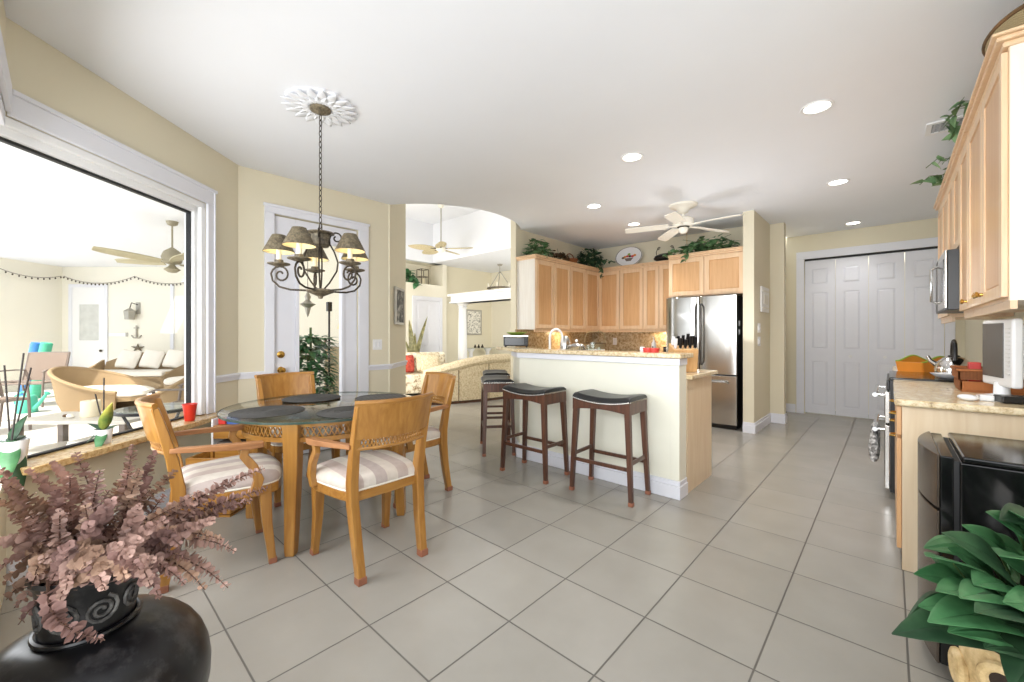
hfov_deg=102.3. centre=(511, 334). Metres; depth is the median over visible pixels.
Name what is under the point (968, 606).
leafy plant
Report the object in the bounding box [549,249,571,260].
dried arrangement
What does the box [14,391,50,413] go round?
watering can
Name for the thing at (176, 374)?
wicker armchair
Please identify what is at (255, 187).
wall
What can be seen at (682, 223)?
ceiling fan
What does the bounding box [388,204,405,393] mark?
wall
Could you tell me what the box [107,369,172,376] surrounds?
seat cushion
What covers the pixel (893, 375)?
cooktop
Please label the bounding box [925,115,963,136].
ceiling vent
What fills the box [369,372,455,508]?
dining chair
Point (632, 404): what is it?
bar stool
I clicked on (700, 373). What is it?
countertop
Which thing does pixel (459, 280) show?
wall
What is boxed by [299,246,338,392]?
wall
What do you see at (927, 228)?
wall
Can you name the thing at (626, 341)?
backsplash
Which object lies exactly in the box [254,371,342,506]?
dining chair
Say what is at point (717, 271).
upper cabinet
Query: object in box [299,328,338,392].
bush
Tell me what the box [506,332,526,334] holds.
platter
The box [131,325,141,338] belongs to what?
wall ornament
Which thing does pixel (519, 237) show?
wall
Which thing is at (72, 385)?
lounge
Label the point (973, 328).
wall
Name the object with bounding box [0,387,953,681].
floor
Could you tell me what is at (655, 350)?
bowl
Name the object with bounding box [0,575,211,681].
floor vase
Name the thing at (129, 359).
cushion
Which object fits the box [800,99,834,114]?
recessed light
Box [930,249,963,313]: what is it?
microwave
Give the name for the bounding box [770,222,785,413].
wall
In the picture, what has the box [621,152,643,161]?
recessed light
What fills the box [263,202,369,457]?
door
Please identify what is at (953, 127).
ivy plant
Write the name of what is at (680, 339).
kitchen knife
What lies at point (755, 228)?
wall pier
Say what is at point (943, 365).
kettle
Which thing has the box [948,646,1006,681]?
planter
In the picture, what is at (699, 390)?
base cabinet
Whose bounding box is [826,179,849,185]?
recessed light
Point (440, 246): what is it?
ceiling fan
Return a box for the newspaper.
[67,436,93,443]
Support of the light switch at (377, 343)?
attached to the wall at (255, 187)
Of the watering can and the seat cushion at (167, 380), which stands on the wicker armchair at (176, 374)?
the seat cushion at (167, 380)
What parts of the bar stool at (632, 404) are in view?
leg, leg, nailhead trim, frame, leg, leg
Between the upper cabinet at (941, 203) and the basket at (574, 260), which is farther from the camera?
the basket at (574, 260)
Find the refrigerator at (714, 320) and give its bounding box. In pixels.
[666,294,742,429]
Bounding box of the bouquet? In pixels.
[0,444,267,643]
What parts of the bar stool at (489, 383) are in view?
leg, leg, frame, leg, leg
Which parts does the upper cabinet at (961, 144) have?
crown moulding, panel, door, light rail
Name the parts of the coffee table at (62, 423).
leg, leg, leg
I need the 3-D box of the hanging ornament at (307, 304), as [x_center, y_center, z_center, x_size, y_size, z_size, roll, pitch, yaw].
[-2.450,-0.929,4.950,0.180,1.438,0.180,0,0,42]
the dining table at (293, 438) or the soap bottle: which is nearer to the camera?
the dining table at (293, 438)
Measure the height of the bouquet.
0.350 m
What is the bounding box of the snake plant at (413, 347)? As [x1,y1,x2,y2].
[406,318,426,351]
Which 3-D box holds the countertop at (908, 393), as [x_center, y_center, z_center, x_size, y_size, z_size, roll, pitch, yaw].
[2.621,0.343,2.332,0.683,0.035,1.260,0,0,42]
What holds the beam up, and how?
on the column
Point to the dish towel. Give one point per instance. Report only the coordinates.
(874, 441)
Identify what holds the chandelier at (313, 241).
hanging from the ceiling medallion
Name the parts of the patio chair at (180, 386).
arm, seat, leg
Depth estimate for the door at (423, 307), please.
9.93 m
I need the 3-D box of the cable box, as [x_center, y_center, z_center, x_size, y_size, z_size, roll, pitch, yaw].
[2.438,0.305,1.924,0.240,0.032,0.093,0,0,30]
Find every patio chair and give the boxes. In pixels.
[0,352,70,406]
[0,380,31,429]
[149,383,183,416]
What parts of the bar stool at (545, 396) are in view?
leg, leg, frame, nailhead trim, leg, leg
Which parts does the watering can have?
spout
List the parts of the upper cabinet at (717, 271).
panel, door, crown moulding, door, panel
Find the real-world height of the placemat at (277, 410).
0.007 m
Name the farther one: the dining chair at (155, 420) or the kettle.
the kettle
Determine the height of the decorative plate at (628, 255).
0.340 m
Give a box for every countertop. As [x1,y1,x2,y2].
[686,369,717,379]
[893,380,1023,415]
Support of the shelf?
attached to the coffee table at (62, 423)
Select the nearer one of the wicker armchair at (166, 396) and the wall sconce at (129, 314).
the wicker armchair at (166, 396)
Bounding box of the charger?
[978,394,994,401]
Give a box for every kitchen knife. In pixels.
[674,339,677,348]
[678,338,682,348]
[683,339,687,348]
[688,336,692,348]
[693,337,697,348]
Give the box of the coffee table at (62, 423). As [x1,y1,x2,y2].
[10,412,140,453]
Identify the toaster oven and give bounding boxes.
[503,335,528,346]
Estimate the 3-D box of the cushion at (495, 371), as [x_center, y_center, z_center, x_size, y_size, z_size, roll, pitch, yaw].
[-0.200,0.479,5.100,0.315,0.072,0.475,0,0,-5]
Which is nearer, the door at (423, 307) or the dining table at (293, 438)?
the dining table at (293, 438)
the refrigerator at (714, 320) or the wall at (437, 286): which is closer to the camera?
the refrigerator at (714, 320)
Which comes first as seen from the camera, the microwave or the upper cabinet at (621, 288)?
the microwave
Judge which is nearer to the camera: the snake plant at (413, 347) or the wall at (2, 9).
the wall at (2, 9)
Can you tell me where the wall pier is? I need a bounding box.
[743,210,767,422]
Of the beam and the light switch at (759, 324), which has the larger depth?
the beam
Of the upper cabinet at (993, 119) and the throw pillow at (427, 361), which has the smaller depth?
the upper cabinet at (993, 119)
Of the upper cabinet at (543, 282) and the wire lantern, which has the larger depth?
the wire lantern
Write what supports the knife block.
on the countertop at (700, 373)
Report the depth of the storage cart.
3.14 m
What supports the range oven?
on the floor
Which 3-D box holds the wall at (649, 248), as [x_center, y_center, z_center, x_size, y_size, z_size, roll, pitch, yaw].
[2.482,-0.163,6.637,2.844,2.745,0.140,0,0,42]
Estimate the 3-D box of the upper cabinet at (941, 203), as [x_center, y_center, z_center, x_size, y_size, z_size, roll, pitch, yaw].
[4.002,-0.686,3.620,0.381,1.152,0.935,0,0,42]
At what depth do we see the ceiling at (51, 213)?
5.84 m
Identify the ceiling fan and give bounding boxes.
[91,220,183,272]
[408,204,472,254]
[625,201,744,240]
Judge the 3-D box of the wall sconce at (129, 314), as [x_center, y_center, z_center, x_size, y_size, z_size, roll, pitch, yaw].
[-9.125,-0.580,9.877,0.250,0.420,0.243,0,0,0]
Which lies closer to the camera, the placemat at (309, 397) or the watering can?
the placemat at (309, 397)
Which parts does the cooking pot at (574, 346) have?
lid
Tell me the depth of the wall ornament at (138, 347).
9.96 m
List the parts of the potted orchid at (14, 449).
pot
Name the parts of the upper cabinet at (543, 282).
crown moulding, door, panel, light rail, frame, door, panel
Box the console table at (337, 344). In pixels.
[325,343,338,391]
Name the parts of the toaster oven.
glass door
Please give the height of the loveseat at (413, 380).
0.840 m
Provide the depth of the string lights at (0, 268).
9.89 m
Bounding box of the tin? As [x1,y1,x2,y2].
[218,419,226,423]
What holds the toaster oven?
on the bar at (674, 355)
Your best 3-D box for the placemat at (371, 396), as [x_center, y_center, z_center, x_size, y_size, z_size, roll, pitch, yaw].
[-0.958,0.457,3.019,0.358,0.006,0.358,0,0,13]
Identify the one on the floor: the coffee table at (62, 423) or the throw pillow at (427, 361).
the coffee table at (62, 423)
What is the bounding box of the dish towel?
[868,422,879,461]
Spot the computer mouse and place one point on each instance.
(968, 397)
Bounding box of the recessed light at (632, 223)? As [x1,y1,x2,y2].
[627,222,640,225]
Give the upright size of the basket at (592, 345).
0.348 m
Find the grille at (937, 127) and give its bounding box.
[931,118,963,132]
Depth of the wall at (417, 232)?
9.73 m
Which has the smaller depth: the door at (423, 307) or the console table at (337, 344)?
the console table at (337, 344)
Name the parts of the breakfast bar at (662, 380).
trim moulding, baseboard, corner post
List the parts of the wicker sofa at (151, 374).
armrest, backrest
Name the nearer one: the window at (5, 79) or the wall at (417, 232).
the window at (5, 79)
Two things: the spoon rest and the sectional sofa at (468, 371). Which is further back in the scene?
the sectional sofa at (468, 371)
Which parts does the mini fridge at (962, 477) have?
door, freezer door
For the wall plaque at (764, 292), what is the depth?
5.37 m
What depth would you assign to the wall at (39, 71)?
2.71 m
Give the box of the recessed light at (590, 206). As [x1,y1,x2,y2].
[586,204,601,208]
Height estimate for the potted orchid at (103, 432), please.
0.417 m
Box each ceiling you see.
[0,142,183,266]
[3,0,1023,249]
[406,204,479,223]
[431,210,510,272]
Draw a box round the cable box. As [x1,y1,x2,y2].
[993,394,1023,403]
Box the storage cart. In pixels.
[211,415,271,455]
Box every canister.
[560,335,569,348]
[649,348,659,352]
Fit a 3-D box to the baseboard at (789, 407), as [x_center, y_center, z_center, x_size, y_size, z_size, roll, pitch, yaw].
[4.275,1.145,6.582,0.410,0.130,0.015,0,0,42]
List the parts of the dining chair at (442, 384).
seat frame, seat, leg, arm, rail, panel, leg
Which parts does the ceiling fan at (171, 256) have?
blade, blade, motor, blade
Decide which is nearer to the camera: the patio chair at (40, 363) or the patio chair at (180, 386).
the patio chair at (180, 386)
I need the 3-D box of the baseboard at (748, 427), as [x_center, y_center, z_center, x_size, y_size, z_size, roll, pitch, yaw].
[3.344,1.145,5.416,1.084,0.130,0.190,0,0,-40]
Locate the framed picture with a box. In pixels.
[394,286,404,324]
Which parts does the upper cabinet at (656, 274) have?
panel, door, light rail, crown moulding, door, panel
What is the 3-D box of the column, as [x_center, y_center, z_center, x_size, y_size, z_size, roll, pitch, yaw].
[-1.146,0.240,9.555,0.300,1.940,0.300,0,0,42]
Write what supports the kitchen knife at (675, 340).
in the knife block
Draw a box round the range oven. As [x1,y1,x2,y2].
[872,371,953,492]
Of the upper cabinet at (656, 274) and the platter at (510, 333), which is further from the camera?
the upper cabinet at (656, 274)
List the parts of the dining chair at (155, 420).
rail, panel, leg, leg, arm, arm, seat, seat frame, leg, leg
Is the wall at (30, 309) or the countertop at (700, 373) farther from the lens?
the wall at (30, 309)
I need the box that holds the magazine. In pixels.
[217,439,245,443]
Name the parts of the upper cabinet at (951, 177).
door, panel, crown moulding, door, panel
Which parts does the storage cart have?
panel, drawer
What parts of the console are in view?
leg, leg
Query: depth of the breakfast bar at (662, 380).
3.39 m
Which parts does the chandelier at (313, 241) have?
lamp shade, arm, lamp shade, arm, arm, lamp shade, chain, stem, arm, arm, lamp shade, lamp shade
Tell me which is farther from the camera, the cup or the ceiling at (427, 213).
the ceiling at (427, 213)
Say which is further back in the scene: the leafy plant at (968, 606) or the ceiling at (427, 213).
the ceiling at (427, 213)
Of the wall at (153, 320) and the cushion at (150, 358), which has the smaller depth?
the cushion at (150, 358)
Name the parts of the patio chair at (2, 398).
leg, seat, rail, arm, leg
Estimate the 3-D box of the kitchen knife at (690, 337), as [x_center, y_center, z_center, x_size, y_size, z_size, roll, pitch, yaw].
[1.456,0.061,3.367,0.030,0.105,0.039,0,0,1]
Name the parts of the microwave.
handle, control panel, door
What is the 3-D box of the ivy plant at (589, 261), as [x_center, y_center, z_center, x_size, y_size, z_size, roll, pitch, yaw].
[1.376,-1.178,6.877,0.669,0.547,0.539,0,0,9]
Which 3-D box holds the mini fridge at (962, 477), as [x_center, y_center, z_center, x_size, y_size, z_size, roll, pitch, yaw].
[1.843,0.811,1.444,0.604,0.797,0.484,0,0,42]
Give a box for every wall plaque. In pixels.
[109,333,127,336]
[760,286,768,312]
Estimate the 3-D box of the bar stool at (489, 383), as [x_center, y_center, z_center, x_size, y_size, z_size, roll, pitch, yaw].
[-0.160,0.827,4.380,0.334,0.767,0.523,0,0,-7]
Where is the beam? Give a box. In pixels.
[447,288,510,303]
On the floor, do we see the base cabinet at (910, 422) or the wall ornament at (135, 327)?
the base cabinet at (910, 422)
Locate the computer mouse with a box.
[957,394,978,400]
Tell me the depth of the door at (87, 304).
9.98 m
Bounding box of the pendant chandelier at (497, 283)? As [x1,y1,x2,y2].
[487,264,510,289]
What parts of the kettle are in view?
spout, handle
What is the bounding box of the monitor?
[975,318,1023,396]
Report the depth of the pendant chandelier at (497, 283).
10.04 m
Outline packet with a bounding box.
[967,362,980,381]
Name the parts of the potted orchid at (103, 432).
pot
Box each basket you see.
[562,253,577,262]
[584,332,605,348]
[654,245,675,260]
[950,365,1023,395]
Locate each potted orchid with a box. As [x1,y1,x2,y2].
[0,353,31,485]
[87,378,117,446]
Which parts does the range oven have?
handle, handle, oven door, oven door, control panel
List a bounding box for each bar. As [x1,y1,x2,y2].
[496,346,692,358]
[510,351,687,499]
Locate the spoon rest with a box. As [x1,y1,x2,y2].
[930,372,953,378]
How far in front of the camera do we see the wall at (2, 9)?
1.87 m
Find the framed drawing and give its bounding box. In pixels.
[466,309,481,334]
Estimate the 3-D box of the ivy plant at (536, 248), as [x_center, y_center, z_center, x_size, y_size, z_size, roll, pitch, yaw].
[0.392,-1.239,6.019,0.405,0.323,0.572,0,0,42]
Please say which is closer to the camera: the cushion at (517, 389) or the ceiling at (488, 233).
the cushion at (517, 389)
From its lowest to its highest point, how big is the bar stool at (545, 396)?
0.767 m
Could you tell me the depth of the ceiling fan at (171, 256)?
5.89 m
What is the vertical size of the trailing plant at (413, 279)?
0.502 m
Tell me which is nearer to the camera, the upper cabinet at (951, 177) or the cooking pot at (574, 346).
the upper cabinet at (951, 177)
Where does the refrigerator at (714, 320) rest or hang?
on the floor
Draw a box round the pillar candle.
[80,399,100,417]
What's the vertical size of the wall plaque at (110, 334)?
0.100 m
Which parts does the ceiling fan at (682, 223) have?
blade, blade, blade, motor, blade, blade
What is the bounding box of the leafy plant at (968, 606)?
[891,503,1023,681]
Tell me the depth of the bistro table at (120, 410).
3.54 m
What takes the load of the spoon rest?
on the range oven
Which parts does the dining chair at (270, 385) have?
leg, leg, panel, rail, seat frame, seat, leg, leg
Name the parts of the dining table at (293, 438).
leg, leg, glass, leg, leg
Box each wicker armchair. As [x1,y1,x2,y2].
[147,378,183,418]
[157,364,183,387]
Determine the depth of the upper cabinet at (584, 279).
6.63 m
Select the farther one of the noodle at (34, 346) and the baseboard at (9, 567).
the noodle at (34, 346)
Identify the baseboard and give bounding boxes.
[6,488,170,585]
[743,413,786,433]
[786,403,795,411]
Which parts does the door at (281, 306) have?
knob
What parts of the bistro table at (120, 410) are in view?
leg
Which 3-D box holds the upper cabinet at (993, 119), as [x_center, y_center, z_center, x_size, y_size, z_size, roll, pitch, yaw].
[2.512,-0.686,1.994,0.381,1.152,1.065,0,0,42]
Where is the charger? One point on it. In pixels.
(982, 397)
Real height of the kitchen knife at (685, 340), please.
0.080 m
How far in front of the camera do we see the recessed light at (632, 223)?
5.71 m
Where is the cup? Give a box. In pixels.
[182,403,197,420]
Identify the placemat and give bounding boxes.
[228,405,304,417]
[282,394,340,402]
[316,406,354,417]
[355,394,405,400]
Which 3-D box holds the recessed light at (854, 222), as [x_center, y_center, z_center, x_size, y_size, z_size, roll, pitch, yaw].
[4.673,-1.530,5.656,0.190,0.007,0.190,0,0,42]
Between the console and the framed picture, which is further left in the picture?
the framed picture
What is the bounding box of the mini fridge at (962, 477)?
[918,431,1023,665]
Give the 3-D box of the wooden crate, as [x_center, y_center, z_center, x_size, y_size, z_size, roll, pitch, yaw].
[-2.020,1.015,2.860,0.300,0.390,0.240,0,0,0]
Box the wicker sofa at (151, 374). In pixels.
[88,352,174,388]
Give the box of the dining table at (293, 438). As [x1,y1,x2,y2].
[217,391,410,556]
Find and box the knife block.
[668,343,697,371]
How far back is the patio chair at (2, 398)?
5.37 m
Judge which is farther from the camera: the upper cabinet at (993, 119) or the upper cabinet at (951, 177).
the upper cabinet at (951, 177)
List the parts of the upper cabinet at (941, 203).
panel, crown moulding, door, panel, door, light rail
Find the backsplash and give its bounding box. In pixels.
[515,329,665,351]
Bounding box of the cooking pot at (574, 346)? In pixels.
[565,339,587,349]
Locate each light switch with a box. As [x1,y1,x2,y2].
[373,339,381,349]
[758,323,760,332]
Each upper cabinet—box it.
[515,254,571,331]
[569,262,598,331]
[599,263,643,331]
[642,260,668,331]
[668,246,742,297]
[933,183,1013,323]
[942,152,959,249]
[952,129,1023,318]
[960,24,1023,316]
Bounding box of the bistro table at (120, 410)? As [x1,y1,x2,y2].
[113,402,183,428]
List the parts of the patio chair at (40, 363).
arm, rail, seat, leg, leg, backrest, rail, leg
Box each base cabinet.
[686,375,711,492]
[889,399,1023,572]
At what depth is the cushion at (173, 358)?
9.12 m
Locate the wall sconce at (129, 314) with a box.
[123,302,139,319]
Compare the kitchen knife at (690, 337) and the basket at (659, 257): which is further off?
the basket at (659, 257)
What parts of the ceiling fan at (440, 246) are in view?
blade, blade, motor, blade, blade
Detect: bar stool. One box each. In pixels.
[480,375,515,456]
[482,369,510,434]
[500,383,569,483]
[569,389,650,507]
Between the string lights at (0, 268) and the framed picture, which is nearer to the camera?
the framed picture
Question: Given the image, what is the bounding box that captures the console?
[467,347,490,357]
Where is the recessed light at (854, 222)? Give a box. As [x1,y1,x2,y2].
[844,221,861,224]
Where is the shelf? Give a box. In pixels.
[28,441,67,453]
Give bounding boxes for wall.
[0,0,5,610]
[0,258,61,391]
[5,17,237,558]
[62,267,183,360]
[238,165,387,402]
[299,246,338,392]
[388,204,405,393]
[406,218,441,264]
[406,260,446,362]
[447,266,490,362]
[491,270,510,354]
[511,220,592,379]
[593,223,769,413]
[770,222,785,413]
[786,218,964,412]
[965,312,1023,365]
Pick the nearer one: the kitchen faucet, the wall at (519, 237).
the kitchen faucet
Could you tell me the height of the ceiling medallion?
0.027 m
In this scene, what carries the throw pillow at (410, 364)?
on the loveseat at (413, 380)
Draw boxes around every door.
[68,284,173,367]
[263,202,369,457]
[412,295,441,351]
[796,237,954,419]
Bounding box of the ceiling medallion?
[280,86,357,126]
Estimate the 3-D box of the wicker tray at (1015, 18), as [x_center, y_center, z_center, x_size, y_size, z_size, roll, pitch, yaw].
[2.317,-1.313,1.810,0.337,0.095,0.550,0,0,42]
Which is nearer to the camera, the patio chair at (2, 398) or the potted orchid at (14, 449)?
the potted orchid at (14, 449)
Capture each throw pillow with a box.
[406,355,413,372]
[416,353,434,370]
[421,355,439,371]
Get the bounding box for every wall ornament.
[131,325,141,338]
[131,344,143,350]
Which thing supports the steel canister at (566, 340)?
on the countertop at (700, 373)
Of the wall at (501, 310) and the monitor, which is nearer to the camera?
the monitor
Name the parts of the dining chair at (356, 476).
leg, arm, leg, seat frame, seat, leg, panel, rail, leg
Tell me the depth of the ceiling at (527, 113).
2.60 m
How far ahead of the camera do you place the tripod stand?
5.61 m
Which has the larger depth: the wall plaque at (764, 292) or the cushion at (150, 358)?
the cushion at (150, 358)
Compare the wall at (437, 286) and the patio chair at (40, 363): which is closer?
the patio chair at (40, 363)
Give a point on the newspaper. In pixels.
(89, 437)
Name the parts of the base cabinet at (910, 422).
door, drawer, door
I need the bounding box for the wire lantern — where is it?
[416,268,428,283]
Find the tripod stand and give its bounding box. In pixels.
[326,302,335,391]
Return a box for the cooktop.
[889,371,953,382]
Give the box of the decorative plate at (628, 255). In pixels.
[615,247,641,265]
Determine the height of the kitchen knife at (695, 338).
0.100 m
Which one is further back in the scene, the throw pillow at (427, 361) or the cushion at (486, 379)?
the throw pillow at (427, 361)
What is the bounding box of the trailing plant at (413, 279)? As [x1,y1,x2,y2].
[406,268,420,288]
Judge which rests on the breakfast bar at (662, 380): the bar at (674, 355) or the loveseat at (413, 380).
the bar at (674, 355)
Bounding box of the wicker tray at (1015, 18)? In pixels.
[981,4,1023,56]
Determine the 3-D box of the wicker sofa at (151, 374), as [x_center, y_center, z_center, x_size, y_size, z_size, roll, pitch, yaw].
[-8.155,0.787,8.932,1.850,0.806,0.904,0,0,-8]
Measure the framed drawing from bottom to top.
0.680 m
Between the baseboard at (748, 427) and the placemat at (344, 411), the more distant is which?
the baseboard at (748, 427)
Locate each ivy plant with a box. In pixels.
[522,238,553,256]
[577,248,614,277]
[662,233,741,262]
[910,98,968,185]
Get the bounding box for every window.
[0,27,11,124]
[0,89,217,458]
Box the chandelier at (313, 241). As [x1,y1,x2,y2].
[262,103,368,298]
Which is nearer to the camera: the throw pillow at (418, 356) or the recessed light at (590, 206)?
the recessed light at (590, 206)
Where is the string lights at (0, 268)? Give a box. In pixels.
[0,268,183,285]
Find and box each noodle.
[19,342,39,395]
[30,342,52,397]
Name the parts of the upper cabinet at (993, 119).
panel, door, knob, frame, crown moulding, panel, door, light rail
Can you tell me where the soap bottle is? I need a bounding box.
[651,337,655,347]
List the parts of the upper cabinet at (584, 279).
door, panel, light rail, crown moulding, door, panel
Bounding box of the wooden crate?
[185,450,245,516]
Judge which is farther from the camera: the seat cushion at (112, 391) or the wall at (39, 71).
the seat cushion at (112, 391)
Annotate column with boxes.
[456,303,468,359]
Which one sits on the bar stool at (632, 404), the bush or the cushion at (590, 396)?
the cushion at (590, 396)
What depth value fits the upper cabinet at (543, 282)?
5.91 m
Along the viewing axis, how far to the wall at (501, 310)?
11.41 m
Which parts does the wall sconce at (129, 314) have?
plate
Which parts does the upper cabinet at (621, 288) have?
panel, door, light rail, crown moulding, panel, door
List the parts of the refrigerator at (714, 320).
door, handle, handle, door, handle, freezer drawer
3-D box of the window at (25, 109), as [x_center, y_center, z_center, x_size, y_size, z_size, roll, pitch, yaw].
[-2.503,-0.276,2.694,0.164,1.828,1.445,0,0,-1]
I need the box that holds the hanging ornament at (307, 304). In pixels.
[300,261,315,316]
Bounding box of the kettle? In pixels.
[926,339,969,372]
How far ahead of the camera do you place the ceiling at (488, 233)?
9.23 m
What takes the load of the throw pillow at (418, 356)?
on the loveseat at (413, 380)
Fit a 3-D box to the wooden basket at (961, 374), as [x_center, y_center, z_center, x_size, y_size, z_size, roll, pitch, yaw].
[2.769,0.259,2.400,0.282,0.133,0.340,0,0,42]
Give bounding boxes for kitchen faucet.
[549,328,563,348]
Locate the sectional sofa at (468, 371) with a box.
[421,354,510,404]
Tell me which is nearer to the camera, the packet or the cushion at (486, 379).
the packet
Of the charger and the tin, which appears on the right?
the charger
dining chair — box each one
[134,393,281,594]
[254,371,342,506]
[306,392,433,586]
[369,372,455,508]
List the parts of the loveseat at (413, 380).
backrest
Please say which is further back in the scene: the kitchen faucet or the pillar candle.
the kitchen faucet
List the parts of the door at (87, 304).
pane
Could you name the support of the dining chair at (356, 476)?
on the floor
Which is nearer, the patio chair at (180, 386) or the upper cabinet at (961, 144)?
the upper cabinet at (961, 144)
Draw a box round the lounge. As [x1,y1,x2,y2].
[47,366,163,411]
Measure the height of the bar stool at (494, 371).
0.767 m
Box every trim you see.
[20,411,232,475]
[216,360,407,382]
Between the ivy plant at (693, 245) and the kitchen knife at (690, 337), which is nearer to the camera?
the kitchen knife at (690, 337)
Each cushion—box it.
[84,385,154,397]
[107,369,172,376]
[115,349,141,368]
[139,349,164,368]
[162,349,183,367]
[163,376,183,384]
[481,375,513,383]
[483,369,509,375]
[503,383,565,395]
[573,389,646,403]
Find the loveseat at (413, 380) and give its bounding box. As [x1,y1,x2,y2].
[406,352,446,393]
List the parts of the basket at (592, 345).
handle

